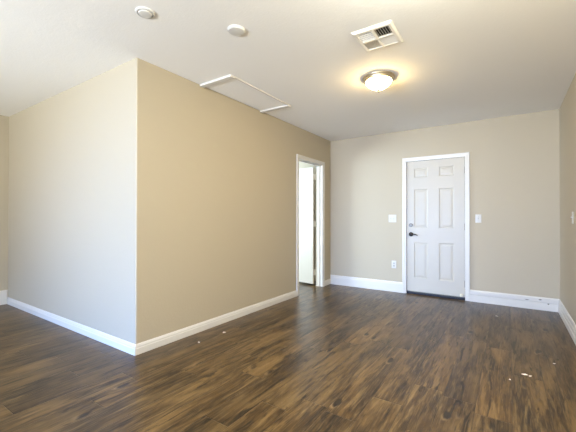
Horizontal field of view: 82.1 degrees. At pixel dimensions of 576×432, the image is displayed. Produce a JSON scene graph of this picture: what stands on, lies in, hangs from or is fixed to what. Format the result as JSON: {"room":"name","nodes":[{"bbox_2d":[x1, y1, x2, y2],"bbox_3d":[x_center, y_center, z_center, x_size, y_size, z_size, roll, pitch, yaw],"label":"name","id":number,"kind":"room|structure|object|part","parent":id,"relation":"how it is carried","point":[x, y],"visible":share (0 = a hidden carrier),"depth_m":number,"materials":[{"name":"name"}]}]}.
{"room":"empty living room","nodes":[
{"label":"empty living room","id":0,"kind":"room"},
{"bbox_2d":[0,115,8,290],"bbox_3d":[-5.422,-0.098,2.043,0.150,2.500,6.070,0,0,34],"label":"wall","id":1,"kind":"structure","parent":0,"point":[4,120],"depth_m":4.39,"materials":[{"name":"paint"}]},
{"bbox_2d":[0,290,7,304],"bbox_3d":[-5.347,1.059,2.002,0.015,0.186,5.800,0,0,34],"label":"baseboard","id":2,"kind":"structure","parent":1,"relation":"attached to","point":[4,293],"depth_m":4.37,"materials":[{"name":"white wood"}]},
{"bbox_2d":[8,58,149,343],"bbox_3d":[-2.475,-0.083,3.651,2.964,2.500,0.120,0,0,34],"label":"wall","id":3,"kind":"structure","parent":0,"point":[78,208],"depth_m":3.25,"materials":[{"name":"paint"}]},
{"bbox_2d":[7,297,134,355],"bbox_3d":[-2.508,1.123,3.584,2.978,0.088,0.014,0,0,34],"label":"baseboard","id":4,"kind":"structure","parent":3,"relation":"attached to","point":[115,342],"depth_m":3.30,"materials":[{"name":"white wood"}]},
{"bbox_2d":[148,63,329,339],"bbox_3d":[-0.241,-0.074,4.434,0.120,2.500,3.665,0,0,34],"label":"wall","id":5,"kind":"structure","parent":0,"point":[222,170],"depth_m":3.55,"materials":[{"name":"paint"}]},
{"bbox_2d":[135,290,296,355],"bbox_3d":[-0.576,1.128,3.808,0.014,0.088,2.534,0,0,34],"label":"baseboard","id":6,"kind":"structure","parent":5,"relation":"attached to","point":[148,345],"depth_m":3.39,"materials":[{"name":"white wood"}]},
{"bbox_2d":[299,167,315,283],"bbox_3d":[0.164,0.160,5.821,0.737,1.982,0.114,0,0,43],"label":"door","id":7,"kind":"structure","parent":5,"relation":"in","point":[307,176],"depth_m":5.69,"materials":[{"name":"white wood"}]},
{"bbox_2d":[296,154,324,295],"bbox_3d":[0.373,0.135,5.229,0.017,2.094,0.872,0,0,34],"label":"trim","id":8,"kind":"structure","parent":5,"relation":"attached to","point":[298,155],"depth_m":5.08,"materials":[{"name":"white wood"}]},
{"bbox_2d":[325,279,330,285],"bbox_3d":[0.680,1.141,5.688,0.014,0.088,0.243,0,0,34],"label":"baseboard","id":9,"kind":"structure","parent":5,"relation":"attached to","point":[327,282],"depth_m":5.69,"materials":[{"name":"white wood"}]},
{"bbox_2d":[0,281,575,431],"bbox_3d":[-1.435,1.221,2.393,6.686,0.120,11.400,0,0,34],"label":"floor","id":10,"kind":"structure","parent":0,"point":[331,357],"depth_m":2.47,"materials":[{"name":"laminate"}]},
{"bbox_2d":[0,0,575,140],"bbox_3d":[-1.430,-1.399,2.409,6.686,0.120,11.400,0,0,34],"label":"ceiling","id":11,"kind":"structure","parent":0,"point":[456,61],"depth_m":2.70,"materials":[{"name":"white paint"}]},
{"bbox_2d":[135,6,154,18],"bbox_3d":[-0.939,-1.330,2.173,0.120,0.018,0.120,0,0,34],"label":"smoke detector","id":12,"kind":"object","parent":11,"relation":"attached to","point":[144,12],"visible":1,"depth_m":2.16,"materials":[{"name":"white plastic"}]},
{"bbox_2d":[227,25,244,35],"bbox_3d":[-0.372,-1.327,2.371,0.124,0.018,0.124,0,0,34],"label":"smoke detector","id":13,"kind":"object","parent":11,"relation":"attached to","point":[236,30],"visible":1,"depth_m":2.35,"materials":[{"name":"white plastic"}]},
{"bbox_2d":[200,74,290,112],"bbox_3d":[-0.431,-1.319,3.655,0.428,0.020,1.030,0,0,34],"label":"attic hatch","id":14,"kind":"object","parent":11,"relation":"attached to","point":[231,86],"visible":1,"depth_m":3.57,"materials":[{"name":"white wood"}]},
{"bbox_2d":[351,20,403,51],"bbox_3d":[0.670,-1.327,2.465,0.293,0.014,0.321,0,0,34],"label":"ceiling vent","id":15,"kind":"object","parent":11,"relation":"in","point":[384,34],"visible":1,"depth_m":2.44,"materials":[{"name":"paint"}]},
{"bbox_2d":[362,71,394,92],"bbox_3d":[0.870,-1.257,3.175,0.306,0.144,0.306,0,0,34],"label":"ceiling light","id":16,"kind":"object","parent":11,"relation":"attached to","point":[377,80],"visible":1,"depth_m":3.09,"materials":[{"name":"white glass"}]},
{"bbox_3d":[0.870,-1.252,3.175,0.240,0.087,0.240,0,0,34],"label":"lamp shade","id":17,"kind":"part","parent":16,"relation":"part of","materials":[{"name":"white glass"}]},
{"bbox_2d":[299,162,315,280],"bbox_3d":[-1.410,-0.071,5.237,2.956,2.500,3.700,0,0,34],"label":"wall","id":18,"kind":"structure","parent":0,"point":[301,164],"depth_m":6.05,"materials":[{"name":"paint"}]},
{"bbox_2d":[330,109,559,298],"bbox_3d":[2.146,-0.066,4.953,3.272,2.500,0.150,0,0,34],"label":"wall","id":19,"kind":"structure","parent":0,"point":[515,176],"depth_m":4.53,"materials":[{"name":"paint"}]},
{"bbox_2d":[330,275,401,292],"bbox_3d":[1.252,1.105,5.443,1.237,0.160,0.015,0,0,34],"label":"baseboard","id":20,"kind":"structure","parent":19,"relation":"attached to","point":[384,285],"depth_m":5.40,"materials":[{"name":"white wood"}]},
{"bbox_2d":[389,215,395,221],"bbox_3d":[1.638,0.039,5.190,0.118,0.118,0.019,0,0,34],"label":"light switch","id":21,"kind":"object","parent":19,"relation":"attached to","point":[392,218],"visible":1,"depth_m":5.19,"materials":[{"name":"white plastic"}]},
{"bbox_2d":[407,157,464,296],"bbox_3d":[2.155,0.155,4.857,0.799,1.972,0.108,0,0,34],"label":"door","id":22,"kind":"structure","parent":19,"relation":"in","point":[435,188],"depth_m":4.86,"materials":[{"name":"white wood"}]},
{"bbox_2d":[402,152,469,300],"bbox_3d":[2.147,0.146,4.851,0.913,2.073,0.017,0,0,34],"label":"trim","id":23,"kind":"structure","parent":19,"relation":"attached to","point":[466,155],"depth_m":4.69,"materials":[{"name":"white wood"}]},
{"bbox_2d":[407,290,464,299],"bbox_3d":[2.193,1.168,4.913,0.837,0.030,0.144,0,0,34],"label":"threshold","id":24,"kind":"object","parent":19,"relation":"attached to","point":[410,292],"depth_m":4.86,"materials":[{"name":"grey metal"}]},
{"bbox_2d":[475,214,480,222],"bbox_3d":[2.612,0.035,4.539,0.072,0.116,0.019,0,0,34],"label":"light switch","id":25,"kind":"object","parent":19,"relation":"attached to","point":[477,216],"visible":1,"depth_m":4.54,"materials":[{"name":"white plastic"}]},
{"bbox_2d":[470,290,559,311],"bbox_3d":[2.928,1.101,4.320,0.972,0.160,0.020,0,0,34],"label":"baseboard","id":26,"kind":"structure","parent":19,"relation":"attached to","point":[514,300],"depth_m":4.29,"materials":[{"name":"wood"}]},
{"bbox_2d":[559,74,575,323],"bbox_3d":[0.739,-0.099,0.039,0.150,2.500,9.585,0,0,34],"label":"wall","id":27,"kind":"structure","parent":0,"point":[567,110],"depth_m":3.46,"materials":[{"name":"paint"}]},
{"bbox_2d":[558,300,575,344],"bbox_3d":[0.709,1.072,0.141,0.018,0.158,9.435,0,0,34],"label":"baseboard","id":28,"kind":"structure","parent":27,"relation":"attached to","point":[568,321],"depth_m":3.41,"materials":[{"name":"white wood"}]}
]}

